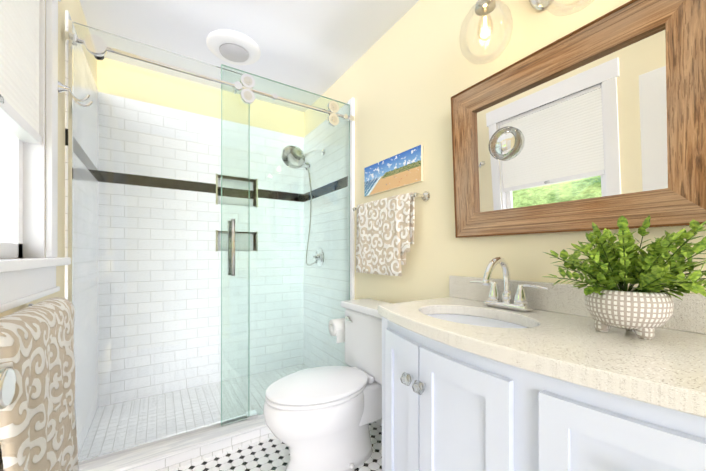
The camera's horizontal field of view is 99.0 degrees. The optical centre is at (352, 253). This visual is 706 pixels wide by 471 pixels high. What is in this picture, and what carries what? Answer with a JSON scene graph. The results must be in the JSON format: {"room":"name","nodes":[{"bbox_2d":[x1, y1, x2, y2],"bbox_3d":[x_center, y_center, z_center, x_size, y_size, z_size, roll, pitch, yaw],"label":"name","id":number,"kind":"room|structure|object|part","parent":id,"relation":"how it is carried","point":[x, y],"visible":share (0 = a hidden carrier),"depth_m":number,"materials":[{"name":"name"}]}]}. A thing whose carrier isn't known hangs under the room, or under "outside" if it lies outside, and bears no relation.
{"room":"bathroom","nodes":[
{"label":"bathroom","id":0,"kind":"room"},
{"bbox_2d":[0,0,96,317],"bbox_3d":[-1.356,-0.143,1.302,0.150,2.440,2.039,0,0,-33],"label":"wall","id":1,"kind":"structure","parent":0,"point":[74,9],"depth_m":1.34,"materials":[{"name":"beige paint"}]},
{"bbox_2d":[0,257,70,272],"bbox_3d":[-0.972,0.032,0.794,0.165,0.030,0.980,0,0,-33],"label":"window sill","id":2,"kind":"structure","parent":1,"relation":"on","point":[11,265],"depth_m":0.86,"materials":[{"name":"white paint"}]},
{"bbox_2d":[0,297,78,470],"bbox_3d":[-0.804,0.504,0.729,0.128,0.727,0.674,0,0,-33],"label":"towel","id":3,"kind":"object","parent":1,"relation":"attached to","point":[38,431],"visible":1,"depth_m":0.69,"materials":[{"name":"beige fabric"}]},
{"bbox_3d":[-0.682,0.246,0.523,0.110,0.072,0.072,0,0,-33],"label":"lever","id":4,"kind":"part","parent":3,"relation":"part of","materials":[{"name":"silver metal"}]},
{"bbox_2d":[58,81,92,106],"bbox_3d":[-1.200,-0.688,1.303,0.109,0.077,0.076,0,0,-33],"label":"robe hook","id":5,"kind":"object","parent":1,"relation":"attached to","point":[62,88],"visible":0.98,"depth_m":1.29,"materials":[{"name":"silver metal"}]},
{"bbox_2d":[65,10,97,456],"bbox_3d":[-1.532,-0.027,1.724,0.010,2.170,0.819,0,0,-33],"label":"wall tile","id":6,"kind":"structure","parent":1,"relation":"attached to","point":[87,269],"depth_m":1.67,"materials":[{"name":"white tile"}]},
{"bbox_2d":[97,58,303,249],"bbox_3d":[-1.141,-0.141,2.528,1.538,2.440,0.090,0,0,-33],"label":"wall","id":7,"kind":"structure","parent":0,"point":[128,91],"depth_m":2.38,"materials":[{"name":"beige paint"}]},
{"bbox_2d":[98,92,303,406],"bbox_3d":[-1.114,-0.026,2.486,1.538,2.170,0.010,0,0,-33],"label":"wall tile","id":8,"kind":"structure","parent":7,"relation":"attached to","point":[278,166],"depth_m":2.35,"materials":[{"name":"white tile"}]},
{"bbox_2d":[216,173,217,203],"bbox_3d":[-1.120,-0.530,2.476,0.012,0.252,0.006,0,0,-33],"label":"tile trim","id":9,"kind":"structure","parent":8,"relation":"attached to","point":[216,188],"depth_m":2.47,"materials":[{"name":"beige tile"}]},
{"bbox_2d":[256,232,257,251],"bbox_3d":[-0.845,-0.103,2.653,0.012,0.175,0.006,0,0,-33],"label":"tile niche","id":10,"kind":"object","parent":8,"relation":"attached to","point":[256,242],"depth_m":2.65,"materials":[{"name":"silver metal"}]},
{"bbox_2d":[256,179,257,207],"bbox_3d":[-0.845,-0.529,2.653,0.012,0.252,0.006,0,0,-33],"label":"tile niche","id":11,"kind":"object","parent":8,"relation":"attached to","point":[256,193],"depth_m":2.65,"materials":[{"name":"beige tile"}]},
{"bbox_2d":[218,175,253,181],"bbox_3d":[-1.010,-0.648,2.608,0.315,0.004,0.100,0,0,-33],"label":"tile niche","id":12,"kind":"object","parent":7,"relation":"attached to","point":[234,179],"depth_m":2.60,"materials":[{"name":"grey tile"}]},
{"bbox_2d":[253,233,255,249],"bbox_3d":[-0.876,-0.103,2.693,0.004,0.155,0.100,0,0,-33],"label":"tile niche","id":13,"kind":"object","parent":7,"relation":"attached to","point":[254,242],"depth_m":2.70,"materials":[{"name":"grey tile"}]},
{"bbox_2d":[253,180,255,205],"bbox_3d":[-0.876,-0.529,2.694,0.004,0.232,0.100,0,0,-33],"label":"tile niche","id":14,"kind":"object","parent":7,"relation":"attached to","point":[254,198],"depth_m":2.70,"materials":[{"name":"white tile"}]},
{"bbox_2d":[217,178,252,249],"bbox_3d":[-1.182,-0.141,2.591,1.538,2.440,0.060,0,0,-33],"label":"shower niche","id":15,"kind":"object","parent":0,"point":[235,201],"depth_m":2.66,"materials":[{"name":"tile"}]},
{"bbox_2d":[80,0,418,111],"bbox_3d":[-0.289,-1.403,1.206,1.838,0.080,3.359,0,0,-33],"label":"ceiling","id":16,"kind":"structure","parent":0,"point":[319,47],"depth_m":1.86,"materials":[{"name":"white paint"}]},
{"bbox_2d":[206,30,260,64],"bbox_3d":[-0.789,-1.341,2.003,0.336,0.042,0.336,0,0,-33],"label":"ceiling vent","id":17,"kind":"object","parent":16,"relation":"in","point":[233,47],"visible":1,"depth_m":1.95,"materials":[{"name":"white paint"}]},
{"bbox_2d":[304,0,705,302],"bbox_3d":[0.421,-0.142,1.661,0.150,2.440,3.359,0,0,-33],"label":"wall","id":18,"kind":"structure","parent":0,"point":[408,75],"depth_m":1.52,"materials":[{"name":"beige paint"}]},
{"bbox_2d":[304,102,347,367],"bbox_3d":[-0.248,-0.026,2.551,0.010,2.170,0.819,0,0,-33],"label":"wall tile","id":19,"kind":"structure","parent":18,"relation":"attached to","point":[333,253],"depth_m":2.50,"materials":[{"name":"white tile"}]},
{"bbox_2d":[281,145,324,266],"bbox_3d":[-0.389,-0.381,2.461,0.188,0.994,0.389,0,0,42],"label":"shower head","id":20,"kind":"object","parent":19,"relation":"attached to","point":[292,165],"depth_m":2.42},
{"bbox_3d":[-0.301,0.034,2.588,0.040,0.164,0.164,0,0,-33],"label":"valve plate","id":21,"kind":"part","parent":20,"relation":"part of","materials":[{"name":"silver metal"}]},
{"bbox_2d":[328,318,344,342],"bbox_3d":[-0.051,0.507,2.034,0.240,0.142,0.110,0,0,-33],"label":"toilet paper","id":22,"kind":"object","parent":18,"relation":"attached to","point":[336,327],"visible":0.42,"depth_m":1.96,"materials":[{"name":"white paper"}]},
{"bbox_2d":[348,98,354,366],"bbox_3d":[-0.013,-0.061,2.176,0.022,2.100,0.065,0,0,-33],"label":"trim","id":23,"kind":"structure","parent":18,"relation":"attached to","point":[351,102],"depth_m":2.15,"materials":[{"name":"white paint"}]},
{"bbox_2d":[353,191,429,275],"bbox_3d":[0.183,-0.100,1.792,0.106,0.446,0.627,0,0,-33],"label":"towel rail","id":24,"kind":"object","parent":18,"relation":"attached to","point":[385,234],"visible":1,"depth_m":1.70,"materials":[{"name":"beige fabric"}]},
{"bbox_2d":[356,194,405,275],"bbox_3d":[0.154,-0.098,1.794,0.060,0.443,0.423,0,0,-33],"label":"towel","id":25,"kind":"object","parent":24,"relation":"hanging from","point":[379,240],"depth_m":1.74,"materials":[{"name":"beige fabric"}]},
{"bbox_2d":[400,192,414,251],"bbox_3d":[0.284,-0.162,1.592,0.046,0.309,0.074,0,0,-33],"label":"towel","id":26,"kind":"object","parent":24,"relation":"hanging from","point":[407,201],"depth_m":1.58,"materials":[{"name":"beige fabric"}]},
{"bbox_2d":[364,144,423,196],"bbox_3d":[0.224,-0.477,1.810,0.016,0.193,0.523,0,0,-33],"label":"picture","id":27,"kind":"object","parent":18,"relation":"attached to","point":[401,169],"visible":0.98,"depth_m":1.76,"materials":[{"name":"multicoloured paper"}]},
{"bbox_2d":[459,0,593,64],"bbox_3d":[0.598,-0.923,1.028,0.238,0.379,0.478,0,0,-33],"label":"sconce","id":28,"kind":"object","parent":18,"relation":"attached to","point":[483,7],"visible":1,"depth_m":1.13,"materials":[{"name":"clear glass"}]},
{"bbox_3d":[0.498,-0.865,1.136,0.056,0.116,0.056,0,0,-33],"label":"bulb","id":29,"kind":"part","parent":28,"relation":"part of","materials":[{"name":"clear glass"}]},
{"bbox_2d":[475,0,495,15],"bbox_3d":[0.498,-0.948,1.136,0.072,0.050,0.072,0,0,-33],"label":"socket","id":30,"kind":"object","parent":28,"relation":"attached to","point":[483,4],"depth_m":1.13,"materials":[{"name":"silver metal"}]},
{"bbox_3d":[0.498,-0.831,1.136,0.188,0.195,0.188,0,0,-33],"label":"globe","id":31,"kind":"part","parent":28,"relation":"part of","materials":[{"name":"clear glass"}]},
{"bbox_3d":[0.689,-0.998,1.087,0.020,0.228,0.120,0,0,-33],"label":"plate","id":32,"kind":"part","parent":28,"relation":"part of","materials":[{"name":"silver metal"}]},
{"bbox_3d":[0.655,-0.831,0.892,0.188,0.195,0.188,0,0,-33],"label":"globe","id":33,"kind":"part","parent":28,"relation":"part of","materials":[{"name":"clear glass"}]},
{"bbox_2d":[449,275,705,333],"bbox_3d":[0.753,0.155,0.984,0.020,0.100,1.070,0,0,-33],"label":"backsplash","id":34,"kind":"structure","parent":18,"relation":"attached to","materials":[{"name":"stone"}]},
{"bbox_2d":[451,0,705,237],"bbox_3d":[0.681,-0.387,1.045,0.046,0.631,0.781,-3,2,-33],"label":"mirror","id":35,"kind":"object","parent":18,"relation":"attached to","point":[600,122],"visible":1,"depth_m":0.93,"materials":[{"name":"brown mirror"}]},
{"bbox_3d":[0.501,-0.387,1.330,0.040,0.619,0.095,-4,2,-33],"label":"frame","id":36,"kind":"part","parent":35,"relation":"part of","materials":[{"name":"brown wood"}]},
{"bbox_3d":[0.672,-0.649,1.039,0.040,0.095,0.769,-4,2,-33],"label":"frame","id":37,"kind":"part","parent":35,"relation":"part of","materials":[{"name":"brown wood"}]},
{"label":"glass","id":38,"kind":"part","parent":35,"relation":"part of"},
{"bbox_3d":[0.866,-0.388,0.763,0.040,0.619,0.095,-4,2,-33],"label":"frame","id":39,"kind":"part","parent":35,"relation":"part of","materials":[{"name":"brown wood"}]},
{"bbox_3d":[-1.012,-1.038,0.770,0.150,0.012,0.770,0,0,-33],"label":"jamb","id":40,"kind":"object","parent":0,"visible":0},
{"bbox_2d":[0,0,38,132],"bbox_3d":[-0.974,-0.732,0.794,0.036,0.596,0.738,0,0,-33],"label":"window shade","id":41,"kind":"object","parent":40,"relation":"hanging from","point":[19,56],"visible":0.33,"depth_m":0.97,"materials":[{"name":"white fabric"}]},
{"bbox_3d":[-1.012,-1.204,0.770,0.150,0.320,0.770,0,0,-33],"label":"wall","id":42,"kind":"structure","parent":0,"visible":0},
{"bbox_2d":[0,0,60,312],"bbox_3d":[-1.001,-0.494,0.776,0.176,1.290,0.950,0,0,-33],"label":"window","id":43,"kind":"structure","parent":42,"relation":"in","point":[51,163],"depth_m":1.10,"materials":[{"name":"white paint"}]},
{"bbox_3d":[-1.009,-0.259,0.771,0.004,0.470,0.666,0,0,-33],"label":"lower window pane","id":44,"kind":"part","parent":43,"relation":"part of","materials":[{"name":"glass"}]},
{"bbox_3d":[-1.008,-0.009,0.771,0.030,0.050,0.746,0,0,-33],"label":"lower window sash","id":45,"kind":"part","parent":43,"relation":"part of","materials":[{"name":"white wood"}]},
{"bbox_3d":[-1.199,-0.258,1.069,0.030,0.550,0.040,0,0,-33],"label":"lower window sash","id":46,"kind":"part","parent":43,"relation":"part of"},
{"bbox_3d":[-0.974,-0.418,0.794,0.050,0.034,0.742,0,0,-33],"label":"window blind rail","id":47,"kind":"part","parent":43,"relation":"part of","materials":[{"name":"white"}]},
{"bbox_3d":[-0.942,0.091,0.813,0.016,0.090,0.920,0,0,-33],"label":"window apron","id":48,"kind":"part","parent":43,"relation":"part of","materials":[{"name":"white wood"}]},
{"bbox_3d":[-0.938,0.141,0.816,0.026,0.020,0.930,0,0,-33],"label":"window apron mould","id":49,"kind":"part","parent":43,"relation":"part of","materials":[{"name":"white wood"}]},
{"label":"outside","id":50,"kind":"structure","parent":0,"visible":0},
{"bbox_2d":[78,364,381,470],"bbox_3d":[-0.289,1.097,1.203,1.838,0.080,3.359,0,0,-33],"label":"floor","id":51,"kind":"structure","parent":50,"point":[159,412],"depth_m":1.85,"materials":[{"name":"tile"}]},
{"bbox_2d":[79,409,271,470],"bbox_3d":[-0.648,1.033,1.760,1.538,0.090,0.185,0,0,-33],"label":"shower curb","id":52,"kind":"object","parent":51,"relation":"on","point":[161,455],"depth_m":1.55,"materials":[{"name":"tile"}]},
{"bbox_2d":[64,19,353,465],"bbox_3d":[-0.654,-0.042,1.771,1.517,2.060,0.120,0,0,-33],"label":"shower door","id":53,"kind":"structure","parent":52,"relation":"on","point":[97,47],"depth_m":1.70,"materials":[{"name":"clear glass"}]},
{"bbox_3d":[-0.637,-0.958,1.746,1.514,0.022,0.022,0,0,-33],"label":"rod","id":54,"kind":"part","parent":53,"relation":"part of","materials":[{"name":"silver metal"}]},
{"bbox_3d":[-0.747,-0.047,1.712,0.004,2.050,0.008,0,0,-33],"label":"edge door","id":55,"kind":"part","parent":53,"relation":"part of","materials":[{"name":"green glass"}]},
{"bbox_3d":[-0.729,-0.032,1.782,0.022,0.320,0.022,0,0,-33],"label":"handle","id":56,"kind":"part","parent":53,"relation":"part of","materials":[{"name":"silver metal"}]},
{"bbox_3d":[-0.386,-1.071,1.946,0.856,0.002,0.008,0,0,-33],"label":"edge door","id":57,"kind":"part","parent":53,"relation":"part of","materials":[{"name":"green glass"}]},
{"bbox_3d":[-0.386,-0.047,1.944,0.856,2.050,0.008,0,0,-33],"label":"glass door","id":58,"kind":"part","parent":53,"relation":"part of","materials":[{"name":"clear glass"}]},
{"bbox_3d":[-0.025,-0.046,2.176,0.004,2.050,0.008,0,0,-33],"label":"edge door","id":59,"kind":"part","parent":53,"relation":"part of","materials":[{"name":"green glass"}]},
{"bbox_2d":[263,298,391,470],"bbox_3d":[-0.081,0.685,1.564,0.762,0.785,0.500,0,0,-33],"label":"toilet","id":60,"kind":"object","parent":51,"relation":"on","point":[319,418],"visible":0.92,"depth_m":1.46,"materials":[{"name":"white ceramic"}]},
{"bbox_3d":[-0.173,0.672,1.505,0.524,0.018,0.372,0,0,-33],"label":"seat","id":61,"kind":"part","parent":60,"relation":"part of","materials":[{"name":"white ceramic"}]},
{"bbox_3d":[-0.168,0.650,1.507,0.532,0.020,0.380,0,0,-33],"label":"lid","id":62,"kind":"part","parent":60,"relation":"part of","materials":[{"name":"white ceramic"}]},
{"bbox_3d":[-0.150,0.880,1.519,0.597,0.395,0.372,0,0,-33],"label":"bowl","id":63,"kind":"part","parent":60,"relation":"part of","materials":[{"name":"white ceramic"}]},
{"bbox_3d":[0.151,0.509,1.713,0.200,0.353,0.470,0,0,-33],"label":"tank","id":64,"kind":"part","parent":60,"relation":"part of","materials":[{"name":"white ceramic"}]},
{"bbox_3d":[0.147,0.313,1.711,0.220,0.040,0.500,0,0,-33],"label":"tank lid","id":65,"kind":"part","parent":60,"relation":"part of","materials":[{"name":"white ceramic"}]},
{"bbox_2d":[378,275,705,470],"bbox_3d":[0.525,0.591,0.836,0.562,0.972,1.070,0,0,-33],"label":"bathroom vanity","id":66,"kind":"object","parent":51,"relation":"on","point":[553,380],"visible":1,"depth_m":0.69,"materials":[{"name":"white paint"}]},
{"bbox_3d":[0.147,0.660,1.181,0.050,0.835,0.050,0,0,-33],"label":"leg","id":67,"kind":"part","parent":66,"relation":"part of","materials":[{"name":"white paint"}]},
{"bbox_3d":[0.170,0.617,1.028,0.046,0.604,0.157,0,0,-33],"label":"door panel","id":68,"kind":"part","parent":66,"relation":"part of","materials":[{"name":"white paint"}]},
{"bbox_3d":[0.165,0.309,1.025,0.046,0.055,0.113,0,0,-33],"label":"door rail","id":69,"kind":"part","parent":66,"relation":"part of","materials":[{"name":"white paint"}]},
{"bbox_3d":[0.162,0.387,0.926,0.028,0.035,0.040,0,0,-33],"label":"knob glass","id":70,"kind":"part","parent":66,"relation":"part of","materials":[{"name":"clear glass"}]},
{"bbox_3d":[0.187,0.387,0.869,0.028,0.035,0.040,0,0,-33],"label":"knob glass","id":71,"kind":"part","parent":66,"relation":"part of","materials":[{"name":"clear glass"}]},
{"bbox_3d":[0.220,0.617,0.887,0.027,0.670,0.055,0,0,-33],"label":"door stile","id":72,"kind":"part","parent":66,"relation":"part of","materials":[{"name":"white paint"}]},
{"bbox_3d":[0.280,0.616,0.789,0.023,0.604,0.220,0,0,-33],"label":"door panel","id":73,"kind":"part","parent":66,"relation":"part of","materials":[{"name":"white paint"}]},
{"bbox_3d":[0.275,0.309,0.786,0.030,0.055,0.176,0,0,-33],"label":"door rail","id":74,"kind":"part","parent":66,"relation":"part of","materials":[{"name":"white paint"}]},
{"bbox_3d":[0.333,0.616,0.685,0.020,0.670,0.055,0,0,-33],"label":"door stile","id":75,"kind":"part","parent":66,"relation":"part of","materials":[{"name":"white paint"}]},
{"bbox_2d":[378,297,705,417],"bbox_3d":[0.533,0.223,0.842,0.545,0.037,1.070,0,0,-33],"label":"countertop","id":76,"kind":"structure","parent":66,"relation":"on","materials":[{"name":"stone"}]},
{"bbox_2d":[470,257,549,311],"bbox_3d":[0.526,0.109,1.093,0.172,0.191,0.298,0,0,-33],"label":"faucet","id":77,"kind":"object","parent":76,"relation":"on","point":[520,302],"visible":1,"depth_m":1.09,"materials":[{"name":"silver metal"}]},
{"bbox_3d":[0.516,0.116,1.205,0.026,0.017,0.100,0,0,-33],"label":"lever","id":78,"kind":"part","parent":77,"relation":"part of","materials":[{"name":"silver metal"}]},
{"bbox_3d":[0.548,0.147,1.168,0.048,0.074,0.048,0,0,-33],"label":"handle","id":79,"kind":"part","parent":77,"relation":"part of","materials":[{"name":"silver metal"}]},
{"bbox_3d":[0.521,0.079,1.090,0.153,0.131,0.024,0,0,-33],"label":"spout","id":80,"kind":"part","parent":77,"relation":"part of","materials":[{"name":"silver metal"}]},
{"bbox_3d":[0.576,0.162,1.125,0.040,0.045,0.040,0,0,-33],"label":"spout","id":81,"kind":"part","parent":77,"relation":"part of","materials":[{"name":"silver metal"}]},
{"bbox_3d":[0.603,0.147,1.082,0.048,0.074,0.048,0,0,-33],"label":"handle","id":82,"kind":"part","parent":77,"relation":"part of","materials":[{"name":"silver metal"}]},
{"bbox_3d":[0.623,0.115,1.038,0.026,0.017,0.100,0,0,-33],"label":"lever","id":83,"kind":"part","parent":77,"relation":"part of","materials":[{"name":"silver metal"}]},
{"bbox_2d":[543,215,705,339],"bbox_3d":[0.706,0.052,0.771,0.364,0.303,0.353,0,0,-33],"label":"potted plant","id":84,"kind":"object","parent":76,"relation":"on","point":[643,309],"visible":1,"depth_m":0.72,"materials":[{"name":"plant"}]},
{"bbox_2d":[584,286,673,329],"bbox_3d":[0.695,0.138,0.768,0.168,0.095,0.168,0,0,-33],"label":"bowl","id":85,"kind":"object","parent":84,"relation":"attached to","point":[624,307],"depth_m":0.71,"materials":[{"name":"ceramic"}]},
{"bbox_3d":[0.507,0.379,0.486,0.064,0.135,0.290,0,0,-33],"label":"drawer panel","id":86,"kind":"part","parent":66,"relation":"part of","materials":[{"name":"white paint"}]},
{"bbox_3d":[0.502,0.306,0.482,0.067,0.050,0.250,0,0,-33],"label":"drawer rail","id":87,"kind":"part","parent":66,"relation":"part of","materials":[{"name":"white paint"}]}
]}

